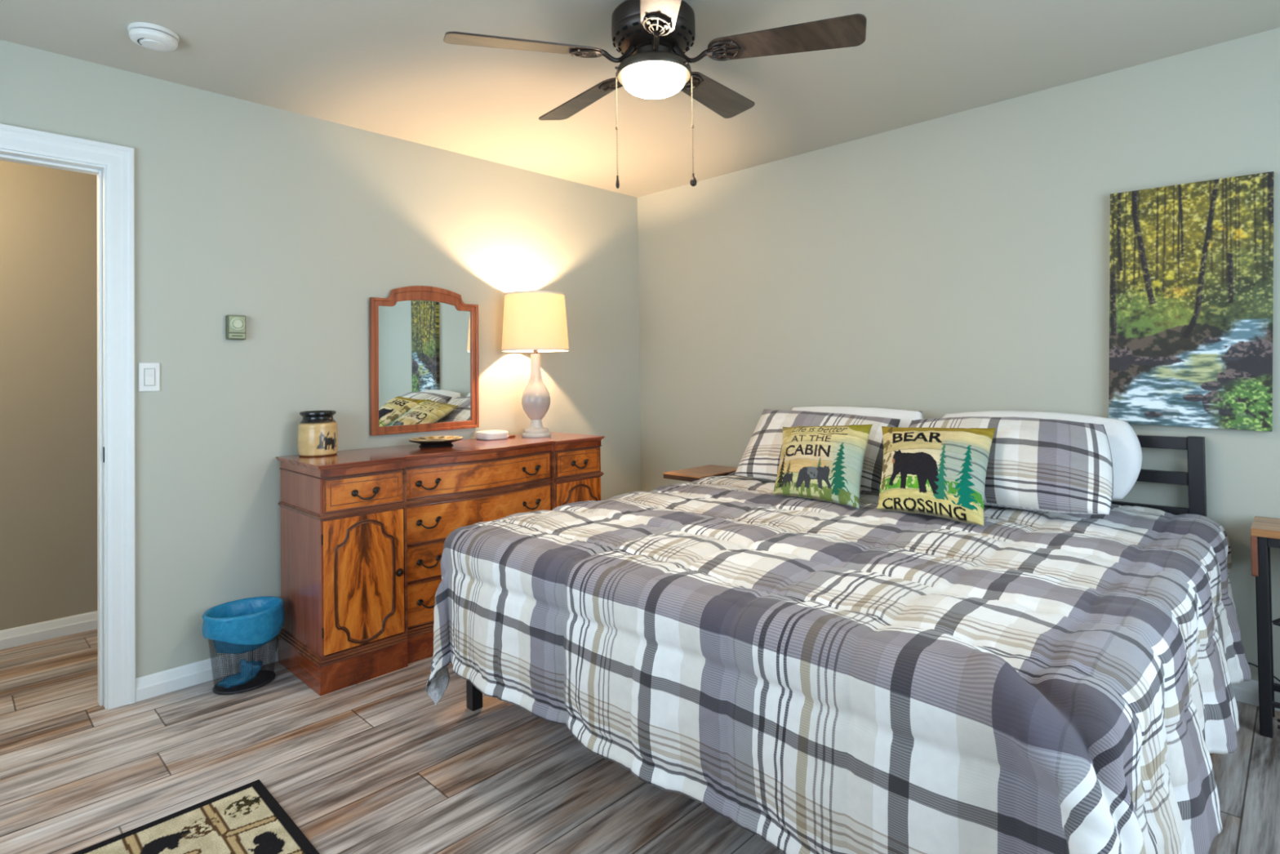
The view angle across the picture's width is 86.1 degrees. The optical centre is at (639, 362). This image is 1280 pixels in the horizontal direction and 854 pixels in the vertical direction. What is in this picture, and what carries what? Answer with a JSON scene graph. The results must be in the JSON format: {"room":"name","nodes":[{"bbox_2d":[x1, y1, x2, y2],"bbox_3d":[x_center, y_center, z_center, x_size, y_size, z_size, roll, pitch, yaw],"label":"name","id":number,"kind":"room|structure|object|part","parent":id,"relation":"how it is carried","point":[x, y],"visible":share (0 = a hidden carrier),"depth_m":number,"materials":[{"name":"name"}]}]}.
{"room":"bedroom","nodes":[
{"label":"bedroom","id":0,"kind":"room"},
{"bbox_2d":[0,160,97,630],"bbox_3d":[-2.325,0.112,3.977,0.150,2.440,4.250,-2,-1,44],"label":"wall","id":1,"kind":"structure","parent":0,"point":[48,216],"depth_m":3.31,"materials":[{"name":"paint"}]},
{"bbox_2d":[0,610,97,649],"bbox_3d":[-2.249,1.287,3.901,0.016,0.085,4.250,-2,-1,44],"label":"baseboard","id":2,"kind":"structure","parent":1,"relation":"attached to","point":[45,630],"depth_m":3.29,"materials":[{"name":"white paint"}]},
{"bbox_2d":[0,40,641,678],"bbox_3d":[-1.525,0.088,3.198,0.115,2.440,4.250,-2,-1,44],"label":"wall","id":3,"kind":"structure","parent":0,"point":[289,223],"depth_m":3.03,"materials":[{"name":"paint"}]},
{"bbox_2d":[0,123,135,709],"bbox_3d":[-2.349,0.237,2.341,0.148,2.139,0.993,-2,-1,44],"label":"door frame","id":4,"kind":"structure","parent":3,"relation":"in","point":[113,165],"depth_m":2.61,"materials":[{"name":"white paint"}]},
{"bbox_3d":[-2.039,0.351,2.605,0.028,0.060,0.004,-2,-1,44],"label":"strike plate","id":5,"kind":"part","parent":4,"relation":"part of","materials":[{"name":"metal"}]},
{"bbox_2d":[138,362,159,391],"bbox_3d":[-1.928,0.058,2.693,0.012,0.114,0.070,-2,-1,44],"label":"light switch","id":6,"kind":"object","parent":3,"relation":"attached to","point":[148,372],"visible":1,"depth_m":2.69,"materials":[{"name":"white plastic"}]},
{"bbox_2d":[135,640,278,702],"bbox_3d":[-0.969,1.265,3.639,0.016,0.085,2.804,-2,-1,44],"label":"baseboard","id":7,"kind":"structure","parent":3,"relation":"attached to","point":[153,685],"depth_m":2.75,"materials":[{"name":"white paint"}]},
{"bbox_2d":[225,315,245,339],"bbox_3d":[-1.710,-0.148,2.902,0.042,0.103,0.072,-2,-1,44],"label":"thermostat","id":8,"kind":"object","parent":3,"relation":"attached to","point":[235,325],"visible":1,"depth_m":2.89,"materials":[{"name":"beige plastic"}]},
{"bbox_3d":[-1.704,-0.161,2.898,0.004,0.069,0.062,-2,-1,44],"label":"plate","id":9,"kind":"part","parent":8,"relation":"part of","materials":[{"name":"white plastic"}]},
{"bbox_2d":[368,285,479,435],"bbox_3d":[-1.097,-0.019,3.532,0.024,0.748,0.600,-1,-1,44],"label":"wall mirror","id":10,"kind":"object","parent":3,"relation":"attached to","point":[424,362],"visible":1,"depth_m":3.52,"materials":[{"name":"brown wood"}]},
{"bbox_2d":[0,0,1279,197],"bbox_3d":[-0.337,-1.207,2.044,5.750,0.080,4.550,-2,-1,44],"label":"ceiling","id":11,"kind":"structure","parent":0,"point":[384,67],"depth_m":2.65,"materials":[{"name":"paint"}]},
{"bbox_2d":[127,22,178,51],"bbox_3d":[-1.687,-1.121,2.376,0.146,0.045,0.146,-2,-1,44],"label":"smoke detector","id":12,"kind":"object","parent":11,"relation":"attached to","point":[149,36],"visible":1,"depth_m":2.34,"materials":[{"name":"white plastic"}]},
{"bbox_2d":[134,27,172,44],"bbox_3d":[-1.687,-1.115,2.376,0.131,0.027,0.131,-2,-1,44],"label":"vent","id":13,"kind":"object","parent":12,"relation":"attached to","point":[143,36],"depth_m":2.34,"materials":[{"name":"white plastic"}]},
{"bbox_2d":[443,0,866,188],"bbox_3d":[0.042,-0.868,2.273,1.263,0.602,1.269,-2,-1,44],"label":"ceiling fan","id":14,"kind":"object","parent":11,"relation":"hanging from","point":[653,37],"visible":1,"depth_m":2.15,"materials":[{"name":"wood"}]},
{"bbox_3d":[-0.350,-0.968,2.096,0.480,0.053,0.135,0,-1,-20],"label":"blade","id":15,"kind":"part","parent":14,"relation":"part of","materials":[{"name":"brown wood"}]},
{"bbox_3d":[-0.213,-0.983,2.571,0.135,0.036,0.480,0,-1,-38],"label":"blade","id":16,"kind":"part","parent":14,"relation":"part of","materials":[{"name":"brown wood"}]},
{"bbox_3d":[-0.075,-0.772,2.236,0.007,0.352,0.007,0,-1,-23],"label":"pull chain","id":17,"kind":"part","parent":14,"relation":"part of","materials":[{"name":"gold metal"}]},
{"bbox_3d":[-0.073,-0.588,2.233,0.012,0.044,0.012,-2,-1,44],"label":"pull knob","id":18,"kind":"part","parent":14,"relation":"part of","materials":[{"name":"brown metal"}]},
{"bbox_3d":[0.046,-0.907,2.238,0.208,0.062,0.208,-2,-1,44],"label":"lamp shade","id":19,"kind":"part","parent":14,"relation":"part of","materials":[{"name":"white glass"}]},
{"bbox_3d":[0.058,-0.999,1.820,0.135,0.036,0.480,-1,-1,-2],"label":"blade","id":20,"kind":"part","parent":14,"relation":"part of","materials":[{"name":"brown wood"}]},
{"bbox_3d":[0.171,-0.777,2.236,0.007,0.349,0.007,-1,-1,22],"label":"pull chain","id":21,"kind":"part","parent":14,"relation":"part of","materials":[{"name":"gold metal"}]},
{"bbox_3d":[0.174,-0.596,2.233,0.023,0.044,0.023,-2,-1,44],"label":"pull knob","id":22,"kind":"part","parent":14,"relation":"part of","materials":[{"name":"brown metal"}]},
{"bbox_3d":[0.280,-1.010,2.587,0.135,0.053,0.480,-1,-1,34],"label":"blade","id":23,"kind":"part","parent":14,"relation":"part of","materials":[{"name":"brown wood"}]},
{"bbox_3d":[0.448,-0.996,2.123,0.480,0.036,0.135,-1,-1,16],"label":"blade","id":24,"kind":"part","parent":14,"relation":"part of","materials":[{"name":"brown wood"}]},
{"bbox_2d":[0,628,1279,853],"bbox_3d":[-0.302,1.312,2.004,5.750,0.080,4.550,-2,-1,44],"label":"floor","id":25,"kind":"structure","parent":0,"point":[373,766],"depth_m":2.14,"materials":[{"name":"brown wood"}]},
{"bbox_2d":[71,779,319,853],"bbox_3d":[-1.264,1.272,1.553,0.610,0.013,0.914,-2,-1,44],"label":"rug","id":26,"kind":"object","parent":25,"relation":"on","point":[246,819],"visible":1,"depth_m":1.85,"materials":[{"name":"beige fabric"}]},
{"bbox_2d":[208,634,278,694],"bbox_3d":[-1.606,1.151,2.782,0.240,0.304,0.280,-2,-1,44],"label":"basket","id":27,"kind":"object","parent":25,"relation":"on","point":[263,677],"visible":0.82,"depth_m":2.72,"materials":[{"name":"black"}]},
{"bbox_2d":[217,658,262,688],"bbox_3d":[-1.611,1.244,2.759,0.156,0.097,0.121,0,-1,-25],"label":"crumpled bag","id":28,"kind":"object","parent":27,"relation":"on","point":[244,660],"visible":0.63,"depth_m":2.75,"materials":[{"name":"blue plastic"}]},
{"bbox_2d":[201,595,284,653],"bbox_3d":[-1.608,1.084,2.782,0.252,0.180,0.294,-2,-1,44],"label":"liner","id":29,"kind":"object","parent":27,"relation":"in","point":[251,621],"visible":0.88,"depth_m":2.72,"materials":[{"name":"blue plastic"}]},
{"bbox_3d":[-1.604,1.298,2.780,0.168,0.005,0.206,-2,-1,44],"label":"plate","id":30,"kind":"part","parent":27,"relation":"part of","materials":[{"name":"black metal"}]},
{"bbox_2d":[275,431,604,696],"bbox_3d":[-0.881,0.855,3.365,0.500,0.893,1.522,-2,-1,44],"label":"dresser","id":31,"kind":"object","parent":25,"relation":"on","point":[364,532],"visible":0.62,"depth_m":2.90,"materials":[{"name":"red wood"}]},
{"bbox_2d":[297,409,337,457],"bbox_3d":[-1.429,0.314,3.041,0.162,0.194,0.162,-2,-1,44],"label":"ceramic jar","id":32,"kind":"object","parent":31,"relation":"on","point":[317,432],"visible":1,"depth_m":2.98,"materials":[{"name":"beige ceramic"}]},
{"bbox_3d":[-0.874,1.174,3.357,0.489,0.032,1.518,-2,-1,44],"label":"moulding","id":33,"kind":"part","parent":31,"relation":"part of","materials":[{"name":"brown wood"}]},
{"bbox_3d":[-1.125,0.887,2.806,0.010,0.523,0.332,-2,-1,44],"label":"door","id":34,"kind":"part","parent":31,"relation":"part of","materials":[{"name":"brown wood"}]},
{"bbox_3d":[-1.128,0.527,2.812,0.013,0.130,0.328,-2,-1,44],"label":"drawer","id":35,"kind":"part","parent":31,"relation":"part of","materials":[{"name":"brown wood"}]},
{"bbox_3d":[-1.115,0.537,2.798,0.027,0.047,0.116,-2,-1,44],"label":"handle","id":36,"kind":"part","parent":31,"relation":"part of","materials":[{"name":"brown metal"}]},
{"bbox_3d":[-1.014,0.891,2.901,0.017,0.034,0.034,-2,-1,44],"label":"knob","id":37,"kind":"part","parent":31,"relation":"part of","materials":[{"name":"brown metal"}]},
{"bbox_3d":[-0.717,1.054,3.222,0.059,0.185,0.795,-2,-1,44],"label":"drawer","id":38,"kind":"part","parent":31,"relation":"part of","materials":[{"name":"brown wood"}]},
{"bbox_3d":[-0.919,1.054,3.009,0.027,0.047,0.116,-2,-1,44],"label":"handle","id":39,"kind":"part","parent":31,"relation":"part of","materials":[{"name":"brown metal"}]},
{"bbox_3d":[-0.720,0.876,3.225,0.059,0.152,0.795,-2,-1,44],"label":"drawer","id":40,"kind":"part","parent":31,"relation":"part of","materials":[{"name":"brown wood"}]},
{"bbox_3d":[-0.926,0.538,3.017,0.027,0.047,0.116,-2,-1,44],"label":"handle","id":41,"kind":"part","parent":31,"relation":"part of","materials":[{"name":"brown metal"}]},
{"bbox_3d":[-0.921,0.880,3.012,0.027,0.047,0.116,-2,-1,44],"label":"handle","id":42,"kind":"part","parent":31,"relation":"part of","materials":[{"name":"brown metal"}]},
{"bbox_3d":[-0.924,0.708,3.014,0.027,0.047,0.116,-2,-1,44],"label":"handle","id":43,"kind":"part","parent":31,"relation":"part of","materials":[{"name":"brown metal"}]},
{"bbox_2d":[408,435,462,447],"bbox_3d":[-1.001,0.391,3.364,0.256,0.037,0.256,-2,-1,44],"label":"dish","id":44,"kind":"object","parent":31,"relation":"on","point":[431,441],"visible":1,"depth_m":3.32,"materials":[{"name":"ceramic"}]},
{"bbox_3d":[-1.001,0.377,3.364,0.256,0.008,0.256,-2,-1,44],"label":"dish plate","id":45,"kind":"part","parent":44,"relation":"part of","materials":[{"name":"beige ceramic"}]},
{"bbox_3d":[-0.883,0.615,3.368,0.485,0.022,1.510,-2,-1,44],"label":"waist moulding","id":46,"kind":"part","parent":31,"relation":"part of","materials":[{"name":"brown wood"}]},
{"bbox_3d":[-0.725,0.528,3.231,0.059,0.130,0.795,-2,-1,44],"label":"drawer","id":47,"kind":"part","parent":31,"relation":"part of","materials":[{"name":"brown wood"}]},
{"bbox_3d":[-0.722,0.709,3.228,0.059,0.163,0.795,-2,-1,44],"label":"drawer","id":48,"kind":"part","parent":31,"relation":"part of","materials":[{"name":"brown wood"}]},
{"bbox_2d":[475,429,508,439],"bbox_3d":[-0.798,0.391,3.694,0.151,0.042,0.151,-2,-1,44],"label":"bowl","id":49,"kind":"object","parent":31,"relation":"on","point":[495,434],"visible":1,"depth_m":3.64,"materials":[{"name":"plastic"}]},
{"bbox_3d":[-0.799,0.379,3.695,0.151,0.018,0.151,-2,-1,44],"label":"case lid","id":50,"kind":"part","parent":49,"relation":"part of","materials":[{"name":"white plastic"}]},
{"bbox_2d":[507,434,515,437],"bbox_3d":[-0.745,0.408,3.799,0.108,0.010,0.108,-2,-1,44],"label":"wooden coaster","id":51,"kind":"object","parent":31,"relation":"on","point":[508,435],"visible":0.28,"depth_m":3.77,"materials":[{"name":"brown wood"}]},
{"bbox_3d":[-0.535,0.709,3.406,0.027,0.047,0.116,-2,-1,44],"label":"handle","id":52,"kind":"part","parent":31,"relation":"part of","materials":[{"name":"brown metal"}]},
{"bbox_3d":[-0.537,0.539,3.409,0.027,0.047,0.116,-2,-1,44],"label":"handle","id":53,"kind":"part","parent":31,"relation":"part of","materials":[{"name":"brown metal"}]},
{"bbox_2d":[501,290,568,437],"bbox_3d":[-0.581,0.015,3.814,0.374,0.790,0.374,-2,-1,44],"label":"table lamp","id":54,"kind":"object","parent":31,"relation":"on","point":[534,322],"visible":1,"depth_m":3.69,"materials":[{"name":"beige fabric"}]},
{"bbox_3d":[-0.587,-0.375,3.820,0.331,0.010,0.331,-2,-1,44],"label":"shade trim","id":55,"kind":"part","parent":54,"relation":"part of","materials":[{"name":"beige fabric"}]},
{"bbox_3d":[-0.585,-0.221,3.818,0.372,0.314,0.372,-2,-1,44],"label":"lamp shade","id":56,"kind":"part","parent":54,"relation":"part of","materials":[{"name":"white fabric"}]},
{"bbox_3d":[-0.582,-0.067,3.816,0.374,0.010,0.374,-2,-1,44],"label":"shade trim","id":57,"kind":"part","parent":54,"relation":"part of","materials":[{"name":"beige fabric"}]},
{"bbox_3d":[-0.325,0.529,3.636,0.013,0.130,0.303,-2,-1,44],"label":"drawer","id":58,"kind":"part","parent":31,"relation":"part of","materials":[{"name":"brown wood"}]},
{"bbox_3d":[-0.320,0.888,3.633,0.010,0.523,0.307,-2,-1,44],"label":"door","id":59,"kind":"part","parent":31,"relation":"part of","materials":[{"name":"brown wood"}]},
{"bbox_3d":[-0.311,0.539,3.623,0.027,0.047,0.116,-2,-1,44],"label":"handle","id":60,"kind":"part","parent":31,"relation":"part of","materials":[{"name":"brown metal"}]},
{"bbox_2d":[663,464,737,481],"bbox_3d":[0.374,0.950,3.856,0.268,0.682,0.415,-2,-1,44],"label":"bedside table","id":61,"kind":"object","parent":25,"relation":"on","point":[691,474],"visible":0.3,"depth_m":3.79,"materials":[{"name":"brown wood"}]},
{"bbox_3d":[0.370,0.630,3.861,0.268,0.024,0.415,-2,-1,44],"label":"under frame","id":62,"kind":"part","parent":61,"relation":"part of","materials":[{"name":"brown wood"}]},
{"bbox_2d":[466,435,1207,711],"bbox_3d":[0.748,0.782,2.555,2.012,0.967,1.953,-2,-1,44],"label":"frame","id":63,"kind":"object","parent":25,"relation":"on","point":[1195,477],"visible":0.06,"depth_m":2.58,"materials":[{"name":"black metal"}]},
{"bbox_3d":[-0.618,1.135,2.553,0.044,0.300,0.044,-2,-1,44],"label":"leg","id":64,"kind":"part","parent":63,"relation":"part of","materials":[{"name":"black metal"}]},
{"bbox_2d":[425,471,1251,853],"bbox_3d":[0.683,0.887,2.376,2.266,0.687,2.163,-2,-1,44],"label":"comforter","id":65,"kind":"object","parent":63,"relation":"on","point":[817,676],"visible":0.86,"depth_m":1.61,"materials":[{"name":"fabric"}]},
{"bbox_2d":[733,408,900,493],"bbox_3d":[0.829,0.401,3.255,0.824,0.318,0.379,-2,-1,44],"label":"sham","id":66,"kind":"object","parent":65,"relation":"on","point":[761,459],"visible":0.49,"depth_m":3.27,"materials":[{"name":"fabric"}]},
{"bbox_2d":[773,424,872,508],"bbox_3d":[0.754,0.414,2.932,0.583,0.288,0.398,-2,-1,44],"label":"cushion","id":67,"kind":"object","parent":65,"relation":"on","point":[821,463],"visible":1,"depth_m":2.84,"materials":[{"name":"fabric"}]},
{"bbox_2d":[791,405,922,427],"bbox_3d":[1.011,0.386,3.400,0.757,0.329,0.189,-2,-1,44],"label":"pillow","id":68,"kind":"object","parent":65,"relation":"on","point":[906,416],"visible":0.16,"depth_m":3.34,"materials":[{"name":"fabric"}]},
{"bbox_2d":[876,426,995,526],"bbox_3d":[1.077,0.397,2.581,0.558,0.292,0.430,-2,-1,44],"label":"cushion","id":69,"kind":"object","parent":65,"relation":"on","point":[938,472],"visible":1,"depth_m":2.49,"materials":[{"name":"fabric"}]},
{"bbox_2d":[908,416,1113,514],"bbox_3d":[1.386,0.377,2.673,0.826,0.315,0.404,-2,-1,44],"label":"sham","id":70,"kind":"object","parent":65,"relation":"on","point":[1034,464],"visible":0.71,"depth_m":2.47,"materials":[{"name":"fabric"}]},
{"bbox_2d":[942,410,1142,499],"bbox_3d":[1.580,0.368,2.814,0.787,0.329,0.222,-2,-1,44],"label":"pillow","id":71,"kind":"object","parent":65,"relation":"on","point":[1124,443],"visible":0.17,"depth_m":2.58,"materials":[{"name":"fabric"}]},
{"bbox_3d":[2.101,0.763,2.573,0.050,0.967,0.040,-2,-1,44],"label":"headboard post","id":72,"kind":"part","parent":63,"relation":"part of","materials":[{"name":"black metal"}]},
{"bbox_2d":[1247,662,1279,681],"bbox_3d":[2.253,1.161,2.449,0.008,0.144,0.307,0,-1,-44],"label":"power cord","id":73,"kind":"object","parent":25,"relation":"on","point":[1249,663],"visible":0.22,"depth_m":2.47,"materials":[{"name":"black rubber"}]},
{"bbox_2d":[1250,515,1279,737],"bbox_3d":[2.278,0.894,2.229,0.410,0.690,0.260,-2,-1,44],"label":"bedside table","id":74,"kind":"object","parent":25,"relation":"on","point":[1264,531],"visible":1,"depth_m":2.28,"materials":[{"name":"brown wood"}]},
{"bbox_3d":[2.083,0.911,2.288,0.032,0.664,0.032,-2,-1,44],"label":"leg","id":75,"kind":"part","parent":74,"relation":"part of","materials":[{"name":"black wood"}]},
{"bbox_3d":[2.216,0.911,2.412,0.014,0.664,0.016,-2,-1,44],"label":"leg","id":76,"kind":"part","parent":74,"relation":"part of","materials":[{"name":"black wood"}]},
{"bbox_2d":[1271,683,1279,708],"bbox_3d":[2.282,1.135,2.219,0.360,0.022,0.202,-2,-1,44],"label":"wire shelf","id":77,"kind":"object","parent":74,"relation":"attached to","point":[1275,686],"depth_m":2.39,"materials":[{"name":"black metal"}]},
{"bbox_2d":[637,27,1279,684],"bbox_3d":[1.215,0.055,3.600,5.750,2.440,0.150,-2,-1,44],"label":"wall","id":78,"kind":"structure","parent":0,"point":[958,262],"depth_m":3.22,"materials":[{"name":"paint"}]},
{"bbox_2d":[1108,171,1274,431],"bbox_3d":[2.090,-0.218,2.620,0.511,0.938,0.034,-2,-1,44],"label":"print","id":79,"kind":"object","parent":78,"relation":"attached to","point":[1191,264],"visible":1,"depth_m":2.59,"materials":[{"name":"multicoloured fabric"}]},
{"bbox_2d":[1231,679,1279,711],"bbox_3d":[1.568,1.221,3.139,4.350,0.085,0.016,-2,-1,44],"label":"baseboard","id":80,"kind":"structure","parent":78,"relation":"attached to","point":[1247,691],"depth_m":2.50,"materials":[{"name":"white paint"}]}
]}

